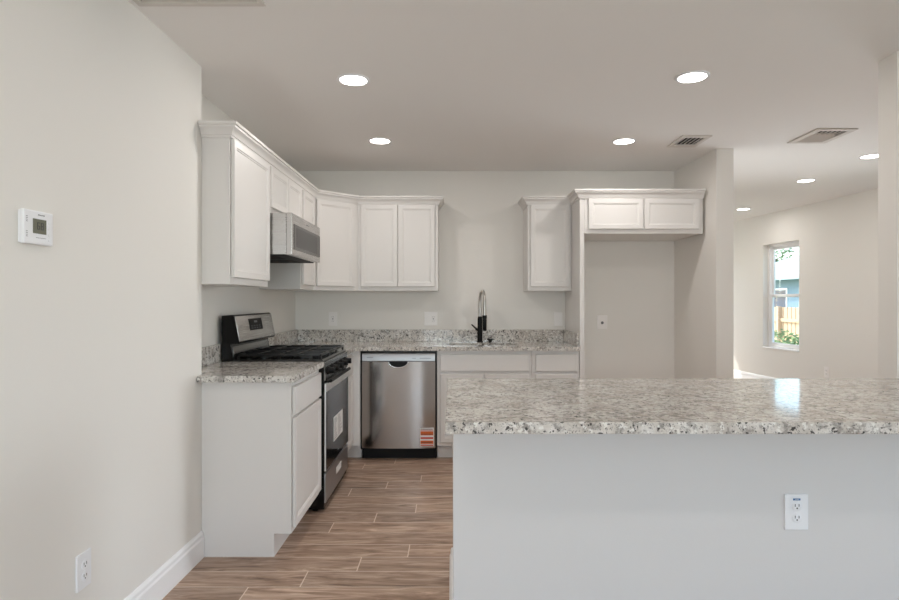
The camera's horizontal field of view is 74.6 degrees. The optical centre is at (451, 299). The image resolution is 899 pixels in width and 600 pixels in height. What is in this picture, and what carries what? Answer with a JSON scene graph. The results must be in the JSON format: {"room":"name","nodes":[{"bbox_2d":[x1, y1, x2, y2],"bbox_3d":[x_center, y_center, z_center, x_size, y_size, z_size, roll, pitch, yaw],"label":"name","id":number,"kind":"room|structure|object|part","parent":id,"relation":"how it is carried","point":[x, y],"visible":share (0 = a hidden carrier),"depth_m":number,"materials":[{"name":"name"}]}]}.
{"room":"kitchen","nodes":[
{"label":"kitchen","id":0,"kind":"room"},
{"bbox_2d":[0,0,201,599],"bbox_3d":[-1.388,0.058,-0.033,0.284,2.440,5.935,0,0,0],"label":"wall","id":1,"kind":"structure","parent":0,"point":[101,109],"depth_m":2.09,"materials":[{"name":"white paint"}]},
{"bbox_2d":[18,208,52,245],"bbox_3d":[-1.252,-0.217,1.777,0.022,0.101,0.123,0,0,1],"label":"thermostat","id":2,"kind":"object","parent":1,"relation":"attached to","point":[34,227],"visible":1,"depth_m":1.76,"materials":[{"name":"white plastic"}]},
{"bbox_3d":[-1.260,-0.217,1.777,0.006,0.096,0.120,0,0,1],"label":"plate","id":3,"kind":"part","parent":2,"relation":"part of","materials":[{"name":"white plastic"}]},
{"bbox_2d":[76,548,90,592],"bbox_3d":[-1.255,0.921,2.012,0.010,0.122,0.076,0,0,1],"label":"wall outlet","id":4,"kind":"object","parent":1,"relation":"attached to","point":[83,561],"visible":1,"depth_m":2.00,"materials":[{"name":"white plastic"}]},
{"bbox_2d":[81,559,87,569],"bbox_3d":[-1.252,0.901,2.012,0.002,0.033,0.033,0,0,1],"label":"receptacle","id":5,"kind":"object","parent":4,"relation":"attached to","point":[84,562],"depth_m":2.01,"materials":[{"name":"white plastic"}]},
{"bbox_2d":[82,571,87,580],"bbox_3d":[-1.252,0.941,2.012,0.002,0.033,0.033,0,0,1],"label":"receptacle","id":6,"kind":"object","parent":4,"relation":"attached to","point":[84,573],"depth_m":2.01,"materials":[{"name":"white plastic"}]},
{"bbox_2d":[124,531,203,599],"bbox_3d":[-1.283,1.212,-0.034,0.015,0.132,5.933,0,0,1],"label":"baseboard","id":7,"kind":"structure","parent":1,"relation":"attached to","point":[163,580],"depth_m":2.61,"materials":[{"name":"white paint"}]},
{"bbox_2d":[202,94,294,361],"bbox_3d":[-1.470,0.058,4.125,0.120,2.440,2.380,0,0,0],"label":"wall","id":8,"kind":"structure","parent":0,"point":[217,302],"depth_m":3.79,"materials":[{"name":"white paint"}]},
{"bbox_2d":[202,344,220,365],"bbox_3d":[-1.398,0.318,3.240,0.020,0.104,0.601,0,0,0],"label":"backsplash","id":9,"kind":"structure","parent":8,"relation":"attached to","point":[210,354],"depth_m":3.41,"materials":[{"name":"stone"}]},
{"bbox_2d":[202,138,269,286],"bbox_3d":[-1.246,-0.461,3.239,0.321,0.763,0.603,0,0,0],"label":"upper cabinet","id":10,"kind":"object","parent":8,"relation":"attached to","point":[235,181],"visible":0.76,"depth_m":2.95,"materials":[{"name":"white paint"}]},
{"bbox_3d":[-1.095,-0.460,3.236,0.017,0.693,0.577,0,0,0],"label":"door","id":11,"kind":"part","parent":10,"relation":"part of","materials":[{"name":"white paint"}]},
{"bbox_2d":[198,121,443,209],"bbox_3d":[-0.885,-0.843,4.209,0.825,0.070,2.694,0,0,25],"label":"crown molding","id":12,"kind":"structure","parent":10,"relation":"attached to","point":[235,130],"depth_m":3.92,"materials":[{"name":"white paint"}]},
{"bbox_2d":[268,330,297,345],"bbox_3d":[-1.398,0.318,4.816,0.020,0.104,0.995,0,0,0],"label":"backsplash","id":13,"kind":"structure","parent":8,"relation":"attached to","point":[282,338],"depth_m":4.89,"materials":[{"name":"stone"}]},
{"bbox_2d":[270,167,301,217],"bbox_3d":[-1.246,-0.685,3.924,0.321,0.314,0.756,0,0,0],"label":"upper cabinet","id":14,"kind":"object","parent":8,"relation":"attached to","point":[285,196],"visible":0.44,"depth_m":3.83,"materials":[{"name":"white paint"}]},
{"bbox_3d":[-1.095,-0.684,3.744,0.017,0.244,0.353,0,0,0],"label":"door","id":15,"kind":"part","parent":14,"relation":"part of","materials":[{"name":"white paint"}]},
{"bbox_2d":[270,213,319,262],"bbox_3d":[-1.183,-0.396,3.925,0.447,0.260,0.756,0,0,0],"label":"microwave","id":16,"kind":"object","parent":14,"relation":"attached to","point":[293,239],"visible":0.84,"depth_m":3.64,"materials":[{"name":"silver metal"}]},
{"bbox_3d":[-0.980,-0.399,3.925,0.034,0.254,0.756,0,0,0],"label":"door","id":17,"kind":"part","parent":16,"relation":"part of","materials":[{"name":"silver metal"}]},
{"bbox_3d":[-1.095,-0.684,4.104,0.017,0.244,0.353,0,0,0],"label":"door","id":18,"kind":"part","parent":14,"relation":"part of","materials":[{"name":"white paint"}]},
{"bbox_2d":[259,190,314,289],"bbox_3d":[-1.246,-0.461,4.505,0.321,0.763,0.395,0,0,0],"label":"upper cabinet","id":19,"kind":"object","parent":8,"relation":"attached to","point":[283,276],"visible":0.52,"depth_m":4.31,"materials":[{"name":"white paint"}]},
{"bbox_3d":[-1.095,-0.460,4.506,0.017,0.693,0.347,0,0,0],"label":"door","id":20,"kind":"part","parent":19,"relation":"part of","materials":[{"name":"white paint"}]},
{"bbox_2d":[283,199,357,290],"bbox_3d":[-1.104,-0.461,5.009,0.606,0.763,0.606,0,0,0],"label":"upper cabinet","id":21,"kind":"object","parent":8,"relation":"attached to","point":[337,269],"visible":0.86,"depth_m":4.85,"materials":[{"name":"white paint"}]},
{"bbox_3d":[-0.953,-0.460,4.842,0.017,0.693,0.366,0,0,45],"label":"door","id":22,"kind":"part","parent":21,"relation":"part of","materials":[{"name":"white paint"}]},
{"bbox_2d":[162,449,452,599],"bbox_3d":[1.700,1.328,3.450,6.800,0.100,13.200,0,0,0],"label":"floor","id":23,"kind":"structure","parent":0,"point":[385,532],"depth_m":3.00,"materials":[{"name":"brown wood"}]},
{"bbox_2d":[202,370,320,556],"bbox_3d":[-1.013,0.841,3.239,0.466,0.875,0.605,0,0,0],"label":"base cabinet","id":24,"kind":"object","parent":23,"relation":"on","point":[261,442],"visible":0.94,"depth_m":2.94,"materials":[{"name":"white paint"}]},
{"bbox_2d":[197,344,323,382],"bbox_3d":[-1.088,0.334,3.207,0.640,0.136,0.669,0,0,0],"label":"countertop","id":25,"kind":"structure","parent":24,"relation":"on","point":[214,370],"depth_m":3.10,"materials":[{"name":"stone"}]},
{"bbox_3d":[-0.788,0.503,3.236,0.017,0.140,0.577,0,0,0],"label":"drawer","id":26,"kind":"part","parent":24,"relation":"part of","materials":[{"name":"white paint"}]},
{"bbox_3d":[-0.788,0.861,3.236,0.017,0.545,0.577,0,0,0],"label":"door","id":27,"kind":"part","parent":24,"relation":"part of","materials":[{"name":"white paint"}]},
{"bbox_2d":[222,312,350,510],"bbox_3d":[-1.052,0.684,3.925,0.666,1.188,0.757,0,0,0],"label":"gas stove","id":28,"kind":"object","parent":23,"relation":"on","point":[245,337],"visible":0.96,"depth_m":3.73,"materials":[{"name":"silver metal"}]},
{"bbox_3d":[-1.324,0.312,3.907,0.015,0.060,0.682,0,0,0],"label":"trim","id":29,"kind":"part","parent":28,"relation":"part of","materials":[{"name":"silver metal"}]},
{"bbox_2d":[232,349,345,361],"bbox_3d":[-1.047,0.371,3.925,0.546,0.028,0.757,0,0,0],"label":"cooktop","id":30,"kind":"object","parent":28,"relation":"in","point":[335,355],"depth_m":3.60,"materials":[{"name":"black metal"}]},
{"bbox_3d":[-0.930,0.351,3.681,0.114,0.014,0.114,0,0,0],"label":"burner","id":31,"kind":"part","parent":28,"relation":"part of","materials":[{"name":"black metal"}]},
{"bbox_3d":[-0.742,0.433,3.636,0.046,0.054,0.054,0,0,0],"label":"knob","id":32,"kind":"part","parent":28,"relation":"part of","materials":[{"name":"black plastic"}]},
{"bbox_3d":[-0.766,0.437,3.925,0.009,0.102,0.741,0,0,0],"label":"control panel","id":33,"kind":"part","parent":28,"relation":"part of","materials":[{"name":"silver metal"}]},
{"bbox_3d":[-0.764,0.769,3.925,0.012,0.527,0.749,0,0,0],"label":"oven door","id":34,"kind":"part","parent":28,"relation":"part of","materials":[{"name":"silver metal"}]},
{"bbox_3d":[-0.765,1.135,3.925,0.010,0.177,0.753,0,0,0],"label":"drawer","id":35,"kind":"part","parent":28,"relation":"part of","materials":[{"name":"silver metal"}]},
{"bbox_3d":[-0.742,0.433,3.771,0.046,0.054,0.054,0,0,0],"label":"knob","id":36,"kind":"part","parent":28,"relation":"part of","materials":[{"name":"black plastic"}]},
{"bbox_2d":[334,416,341,438],"bbox_3d":[-0.755,0.829,3.919,0.001,0.129,0.265,0,0,0],"label":"print","id":37,"kind":"object","parent":28,"relation":"attached to","point":[337,419],"depth_m":3.89,"materials":[{"name":"grey paper"}]},
{"bbox_3d":[-0.751,0.498,3.924,0.044,0.031,0.655,0,0,0],"label":"handle","id":38,"kind":"part","parent":28,"relation":"part of","materials":[{"name":"black"}]},
{"bbox_3d":[-0.742,0.433,3.924,0.046,0.054,0.054,0,0,0],"label":"knob","id":39,"kind":"part","parent":28,"relation":"part of","materials":[{"name":"black plastic"}]},
{"bbox_3d":[-0.742,0.433,4.076,0.046,0.054,0.054,0,0,0],"label":"knob","id":40,"kind":"part","parent":28,"relation":"part of","materials":[{"name":"black plastic"}]},
{"bbox_2d":[346,351,362,456],"bbox_3d":[-1.069,0.841,4.814,0.674,0.875,0.993,0,0,0],"label":"base cabinet","id":41,"kind":"object","parent":23,"relation":"on","point":[354,374],"visible":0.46,"depth_m":4.71,"materials":[{"name":"white paint"}]},
{"bbox_3d":[-0.788,0.861,4.510,0.017,0.545,0.300,0,0,0],"label":"door","id":42,"kind":"part","parent":41,"relation":"part of","materials":[{"name":"white paint"}]},
{"bbox_3d":[-0.788,0.503,4.510,0.017,0.140,0.300,0,0,0],"label":"drawer","id":43,"kind":"part","parent":41,"relation":"part of","materials":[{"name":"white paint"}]},
{"bbox_2d":[268,330,580,354],"bbox_3d":[-0.196,0.334,4.814,2.424,0.136,0.997,0,0,0],"label":"countertop","id":44,"kind":"structure","parent":41,"relation":"on","point":[352,340],"depth_m":5.29,"materials":[{"name":"stone"}]},
{"bbox_2d":[471,290,486,341],"bbox_3d":[0.263,0.139,5.139,0.103,0.460,0.214,0,0,-30],"label":"faucet","id":45,"kind":"object","parent":44,"relation":"on","point":[482,292],"visible":1,"depth_m":5.19,"materials":[{"name":"black metal"}]},
{"bbox_3d":[0.263,0.029,5.131,0.027,0.240,0.197,0,0,-11],"label":"spout","id":46,"kind":"part","parent":45,"relation":"part of","materials":[{"name":"silver metal"}]},
{"bbox_2d":[361,351,436,457],"bbox_3d":[-0.425,0.842,4.978,0.605,0.872,0.615,0,0,0],"label":"dishwasher","id":47,"kind":"object","parent":23,"relation":"on","point":[399,388],"visible":0.98,"depth_m":4.68,"materials":[{"name":"silver metal"}]},
{"bbox_3d":[-0.722,0.798,4.718,0.012,0.780,0.034,0,0,0],"label":"trim","id":48,"kind":"part","parent":47,"relation":"part of","materials":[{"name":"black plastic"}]},
{"bbox_3d":[-0.425,0.415,4.717,0.605,0.020,0.036,0,0,0],"label":"trim","id":49,"kind":"part","parent":47,"relation":"part of","materials":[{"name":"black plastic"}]},
{"bbox_3d":[-0.129,0.798,4.718,0.012,0.780,0.034,0,0,0],"label":"trim","id":50,"kind":"part","parent":47,"relation":"part of","materials":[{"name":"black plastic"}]},
{"bbox_2d":[437,351,531,456],"bbox_3d":[0.258,0.841,4.998,0.752,0.875,0.626,0,0,0],"label":"base cabinet","id":51,"kind":"object","parent":23,"relation":"on","point":[450,364],"visible":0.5,"depth_m":4.68,"materials":[{"name":"white paint"}]},
{"bbox_3d":[0.082,0.861,4.694,0.347,0.545,0.017,0,0,0],"label":"door","id":52,"kind":"part","parent":51,"relation":"part of","materials":[{"name":"white paint"}]},
{"bbox_3d":[0.258,0.499,4.694,0.700,0.134,0.017,0,0,0],"label":"false drawer","id":53,"kind":"part","parent":51,"relation":"part of","materials":[{"name":"white paint"}]},
{"bbox_3d":[0.434,0.861,4.694,0.347,0.545,0.017,0,0,0],"label":"door","id":54,"kind":"part","parent":51,"relation":"part of","materials":[{"name":"white paint"}]},
{"bbox_2d":[532,351,578,378],"bbox_3d":[0.825,0.841,4.998,0.376,0.875,0.626,0,0,0],"label":"base cabinet","id":55,"kind":"object","parent":23,"relation":"on","point":[545,364],"visible":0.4,"depth_m":4.68,"materials":[{"name":"white paint"}]},
{"bbox_3d":[0.829,0.499,4.694,0.328,0.134,0.017,0,0,0],"label":"drawer","id":56,"kind":"part","parent":55,"relation":"part of","materials":[{"name":"white paint"}]},
{"bbox_3d":[0.829,0.861,4.694,0.328,0.545,0.017,0,0,0],"label":"door","id":57,"kind":"part","parent":55,"relation":"part of","materials":[{"name":"white paint"}]},
{"bbox_2d":[565,199,702,378],"bbox_3d":[1.509,0.218,4.998,0.982,2.120,0.627,0,0,0],"label":"tall cabinet","id":58,"kind":"object","parent":23,"relation":"on","point":[592,219],"visible":0.66,"depth_m":4.70,"materials":[{"name":"white paint"}]},
{"bbox_3d":[1.036,0.218,5.008,0.036,2.120,0.609,0,0,0],"label":"panel","id":59,"kind":"part","parent":58,"relation":"part of","materials":[{"name":"white paint"}]},
{"bbox_2d":[518,189,705,209],"bbox_3d":[1.215,-0.843,4.800,1.554,0.070,0.468,0,0,24],"label":"crown molding","id":60,"kind":"structure","parent":58,"relation":"attached to","point":[576,194],"depth_m":4.68,"materials":[{"name":"white paint"}]},
{"bbox_3d":[1.302,-0.685,4.694,0.436,0.242,0.017,0,0,0],"label":"door","id":61,"kind":"part","parent":58,"relation":"part of","materials":[{"name":"white paint"}]},
{"bbox_3d":[1.748,-0.685,4.694,0.435,0.242,0.017,0,0,0],"label":"door","id":62,"kind":"part","parent":58,"relation":"part of","materials":[{"name":"white paint"}]},
{"bbox_2d":[449,434,898,599],"bbox_3d":[1.392,0.840,2.375,2.806,0.876,0.720,0,0,0],"label":"kitchen island","id":63,"kind":"object","parent":23,"relation":"on","point":[536,516],"visible":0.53,"depth_m":2.03,"materials":[{"name":"white paint"}]},
{"bbox_3d":[1.392,1.212,2.375,2.806,0.132,0.720,0,0,0],"label":"baseboard","id":64,"kind":"part","parent":63,"relation":"part of","materials":[{"name":"white paint"}]},
{"bbox_2d":[445,379,898,433],"bbox_3d":[1.389,0.384,2.259,2.821,0.036,0.987,0,0,0],"label":"island countertop","id":65,"kind":"structure","parent":63,"relation":"on","point":[473,406],"depth_m":2.03,"materials":[{"name":"stone"}]},
{"bbox_2d":[784,494,807,529],"bbox_3d":[1.182,0.727,2.025,0.080,0.122,0.010,0,0,0],"label":"wall outlet","id":66,"kind":"object","parent":63,"relation":"attached to","point":[795,505],"visible":1,"depth_m":2.02,"materials":[{"name":"white plastic"}]},
{"bbox_2d":[792,513,801,522],"bbox_3d":[1.182,0.747,2.022,0.033,0.033,0.002,0,0,0],"label":"receptacle","id":67,"kind":"object","parent":66,"relation":"attached to","point":[796,517],"depth_m":2.02,"materials":[{"name":"white plastic"}]},
{"bbox_2d":[792,501,801,510],"bbox_3d":[1.182,0.707,2.022,0.033,0.033,0.002,0,0,0],"label":"receptacle","id":68,"kind":"object","parent":66,"relation":"attached to","point":[796,505],"depth_m":2.02,"materials":[{"name":"white plastic"}]},
{"bbox_2d":[295,171,673,378],"bbox_3d":[0.315,0.058,5.375,3.690,2.440,0.120,0,0,0],"label":"wall","id":69,"kind":"structure","parent":0,"point":[631,283],"depth_m":5.32,"materials":[{"name":"white paint"}]},
{"bbox_2d":[329,312,336,325],"bbox_3d":[-1.072,0.170,5.310,0.076,0.122,0.010,0,0,0],"label":"wall outlet","id":70,"kind":"object","parent":69,"relation":"attached to","point":[332,315],"visible":1,"depth_m":5.31,"materials":[{"name":"white plastic"}]},
{"bbox_2d":[331,315,334,322],"bbox_3d":[-1.072,0.170,5.307,0.033,0.068,0.004,0,0,0],"label":"receptacle","id":71,"kind":"object","parent":70,"relation":"attached to","point":[332,316],"depth_m":5.31,"materials":[{"name":"white plastic"}]},
{"bbox_2d":[358,205,438,290],"bbox_3d":[-0.459,-0.461,5.152,0.680,0.763,0.321,0,0,0],"label":"upper cabinet","id":72,"kind":"object","parent":69,"relation":"attached to","point":[398,245],"visible":0.93,"depth_m":5.00,"materials":[{"name":"white paint"}]},
{"bbox_3d":[-0.617,-0.460,5.000,0.312,0.693,0.017,0,0,0],"label":"door","id":73,"kind":"part","parent":72,"relation":"part of","materials":[{"name":"white paint"}]},
{"bbox_3d":[-0.300,-0.460,5.000,0.313,0.693,0.017,0,0,0],"label":"door","id":74,"kind":"part","parent":72,"relation":"part of","materials":[{"name":"white paint"}]},
{"bbox_2d":[424,312,436,325],"bbox_3d":[-0.190,0.170,5.310,0.118,0.122,0.010,0,0,0],"label":"wall outlet","id":75,"kind":"object","parent":69,"relation":"attached to","point":[430,318],"visible":1,"depth_m":5.31,"materials":[{"name":"white plastic"}]},
{"bbox_2d":[298,330,562,340],"bbox_3d":[-0.196,0.318,5.303,2.381,0.104,0.020,0,0,0],"label":"backsplash","id":76,"kind":"structure","parent":69,"relation":"attached to","point":[303,335],"depth_m":5.29,"materials":[{"name":"stone"}]},
{"bbox_2d":[523,205,571,290],"bbox_3d":[0.830,-0.461,5.152,0.373,0.763,0.321,0,0,0],"label":"upper cabinet","id":77,"kind":"object","parent":69,"relation":"attached to","point":[547,229],"visible":0.84,"depth_m":5.00,"materials":[{"name":"white paint"}]},
{"bbox_2d":[554,312,561,325],"bbox_3d":[0.957,0.173,5.310,0.074,0.122,0.010,0,0,0],"label":"wall outlet","id":78,"kind":"object","parent":69,"relation":"attached to","point":[557,315],"visible":1,"depth_m":5.31,"materials":[{"name":"white plastic"}]},
{"bbox_2d":[563,330,578,345],"bbox_3d":[1.007,0.318,5.016,0.020,0.104,0.593,0,0,0],"label":"backsplash","id":79,"kind":"structure","parent":69,"relation":"attached to","point":[570,337],"depth_m":4.92,"materials":[{"name":"stone"}]},
{"bbox_2d":[597,315,606,328],"bbox_3d":[1.352,0.200,5.310,0.090,0.122,0.010,0,0,0],"label":"wall outlet","id":80,"kind":"object","parent":69,"relation":"attached to","point":[601,319],"visible":1,"depth_m":5.31,"materials":[{"name":"white plastic"}]},
{"bbox_2d":[128,0,898,220],"bbox_3d":[1.700,-1.237,3.450,6.800,0.150,13.200,0,0,0],"label":"ceiling","id":81,"kind":"structure","parent":0,"point":[454,85],"depth_m":3.18,"materials":[{"name":"white paint"}]},
{"bbox_2d":[133,0,265,6],"bbox_3d":[-0.980,-1.232,2.067,0.500,0.158,0.505,0,0,0],"label":"ceiling vent","id":82,"kind":"object","parent":81,"relation":"in","point":[142,3],"visible":1,"depth_m":2.29,"materials":[{"name":"white metal"}]},
{"bbox_2d":[337,73,369,85],"bbox_3d":[-0.520,-1.159,3.110,0.172,0.007,0.172,0,0,0],"label":"recessed light","id":83,"kind":"object","parent":81,"relation":"in","point":[350,79],"visible":1,"depth_m":3.10,"materials":[{"name":"white plastic"}]},
{"bbox_2d":[368,137,391,143],"bbox_3d":[-0.525,-1.159,4.300,0.172,0.007,0.172,0,0,0],"label":"recessed light","id":84,"kind":"object","parent":81,"relation":"in","point":[377,140],"visible":1,"depth_m":4.28,"materials":[{"name":"white plastic"}]},
{"bbox_2d":[612,138,635,144],"bbox_3d":[1.256,-1.159,4.310,0.172,0.007,0.172,0,0,0],"label":"recessed light","id":85,"kind":"object","parent":81,"relation":"in","point":[621,141],"visible":1,"depth_m":4.30,"materials":[{"name":"white plastic"}]},
{"bbox_2d":[667,135,711,146],"bbox_3d":[1.730,-1.232,4.308,0.210,0.158,0.305,0,0,0],"label":"ceiling vent","id":86,"kind":"object","parent":81,"relation":"in","point":[684,140],"visible":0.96,"depth_m":4.32,"materials":[{"name":"white metal"}]},
{"bbox_2d":[675,70,709,83],"bbox_3d":[1.250,-1.159,3.070,0.172,0.007,0.172,0,0,0],"label":"recessed light","id":87,"kind":"object","parent":81,"relation":"in","point":[695,76],"visible":1,"depth_m":3.05,"materials":[{"name":"white plastic"}]},
{"bbox_2d":[796,179,815,182],"bbox_3d":[3.437,-1.159,5.730,0.172,0.007,0.172,0,0,0],"label":"recessed light","id":88,"kind":"object","parent":81,"relation":"in","point":[801,180],"visible":1,"depth_m":5.71,"materials":[{"name":"white plastic"}]},
{"bbox_2d":[787,128,857,143],"bbox_3d":[2.610,-1.231,4.170,0.280,0.159,0.360,0,0,0],"label":"ceiling vent","id":89,"kind":"object","parent":81,"relation":"in","point":[819,135],"visible":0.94,"depth_m":4.16,"materials":[{"name":"white metal"}]},
{"bbox_2d":[858,153,877,158],"bbox_3d":[3.380,-1.159,4.760,0.172,0.007,0.172,0,0,0],"label":"recessed light","id":90,"kind":"object","parent":81,"relation":"in","point":[875,155],"visible":0.7,"depth_m":4.75,"materials":[{"name":"white plastic"}]},
{"bbox_2d":[674,149,733,378],"bbox_3d":[2.083,0.058,4.923,0.159,2.440,0.785,0,0,0],"label":"wall","id":91,"kind":"structure","parent":0,"point":[703,263],"depth_m":4.66,"materials":[{"name":"white paint"}]},
{"bbox_2d":[734,188,877,378],"bbox_3d":[4.487,0.058,6.346,0.150,2.440,7.100,0,0,-6],"label":"wall","id":92,"kind":"structure","parent":0,"point":[837,238],"depth_m":7.00,"materials":[{"name":"white paint"}]},
{"bbox_2d":[734,370,777,378],"bbox_3d":[4.400,1.153,6.377,0.015,0.251,6.980,0,0,-6],"label":"baseboard","id":93,"kind":"structure","parent":92,"relation":"attached to","point":[738,374],"depth_m":8.37,"materials":[{"name":"white paint"}]},
{"bbox_2d":[762,241,798,351],"bbox_3d":[4.337,-0.051,7.691,0.147,1.396,0.714,0,0,-6],"label":"window","id":94,"kind":"structure","parent":92,"relation":"in","point":[771,248],"depth_m":7.98,"materials":[{"name":"white paint"}]},
{"bbox_3d":[4.307,0.639,7.688,0.087,0.016,0.710,0,0,-6],"label":"sill","id":95,"kind":"part","parent":94,"relation":"part of","materials":[{"name":"white paint"}]},
{"bbox_3d":[4.366,0.262,7.694,0.024,0.678,0.630,0,0,-6],"label":"sash","id":96,"kind":"part","parent":94,"relation":"part of","materials":[{"name":"white paint"}]},
{"bbox_3d":[4.392,-0.372,7.697,0.024,0.670,0.630,0,0,-6],"label":"sash","id":97,"kind":"part","parent":94,"relation":"part of","materials":[{"name":"clear glass"}]},
{"bbox_2d":[824,366,828,377],"bbox_3d":[4.354,0.838,6.859,0.010,0.122,0.074,0,0,-6],"label":"wall outlet","id":98,"kind":"object","parent":92,"relation":"attached to","point":[826,369],"visible":1,"depth_m":6.85,"materials":[{"name":"white plastic"}]},
{"bbox_2d":[878,51,898,378],"bbox_3d":[3.515,0.058,2.818,2.870,2.440,0.123,0,0,0],"label":"wall","id":99,"kind":"structure","parent":0,"point":[888,67],"depth_m":2.81,"materials":[{"name":"white paint"}]},
{"label":"outside","id":100,"kind":"structure","parent":0,"visible":0},
{"bbox_3d":[7.500,1.603,17.500,75.000,0.250,85.000,0,0,0],"label":"ground","id":101,"kind":"structure","parent":100,"visible":0},
{"bbox_2d":[775,248,795,261],"bbox_3d":[21.076,-1.819,39.370,3.064,6.622,3.155,0,0,0],"label":"tree","id":102,"kind":"object","parent":101,"relation":"on","point":[784,251],"visible":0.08,"depth_m":38.91,"materials":[{"name":"green plant"}]},
{"bbox_2d":[774,256,798,307],"bbox_3d":[16.700,-0.332,22.500,8.200,3.620,12.000,0,0,0],"label":"house","id":103,"kind":"structure","parent":101,"relation":"on","point":[787,270],"depth_m":23.36,"materials":[{"name":"blue"}]},
{"bbox_3d":[13.168,0.053,23.700,0.007,0.890,0.840,0,0,0],"label":"pane","id":104,"kind":"part","parent":103,"relation":"part of","materials":[{"name":"clear glass"}]},
{"bbox_2d":[774,306,798,343],"bbox_3d":[8.066,0.818,14.600,0.112,1.320,10.200,0,0,0],"label":"fence","id":105,"kind":"object","parent":101,"relation":"on","point":[785,318],"visible":0.07,"depth_m":14.29,"materials":[{"name":"beige wood"}]},
{"bbox_3d":[8.055,0.818,14.545,0.090,1.320,0.090,0,0,0],"label":"post","id":106,"kind":"part","parent":105,"relation":"part of","materials":[{"name":"beige wood"}]},
{"bbox_3d":[8.080,0.488,14.600,0.040,0.080,10.200,0,0,0],"label":"rail","id":107,"kind":"part","parent":105,"relation":"part of","materials":[{"name":"beige wood"}]},
{"bbox_2d":[774,329,798,343],"bbox_3d":[7.039,1.051,12.603,0.930,0.872,0.914,0,0,0],"label":"bush","id":108,"kind":"object","parent":101,"relation":"on","point":[787,337],"visible":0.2,"depth_m":12.46,"materials":[{"name":"green plant"}]},
{"bbox_2d":[784,334,798,344],"bbox_3d":[6.346,1.038,10.594,0.812,0.896,0.797,0,0,0],"label":"bush","id":109,"kind":"object","parent":101,"relation":"on","point":[794,336],"visible":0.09,"depth_m":10.72,"materials":[{"name":"green plant"}]}
]}

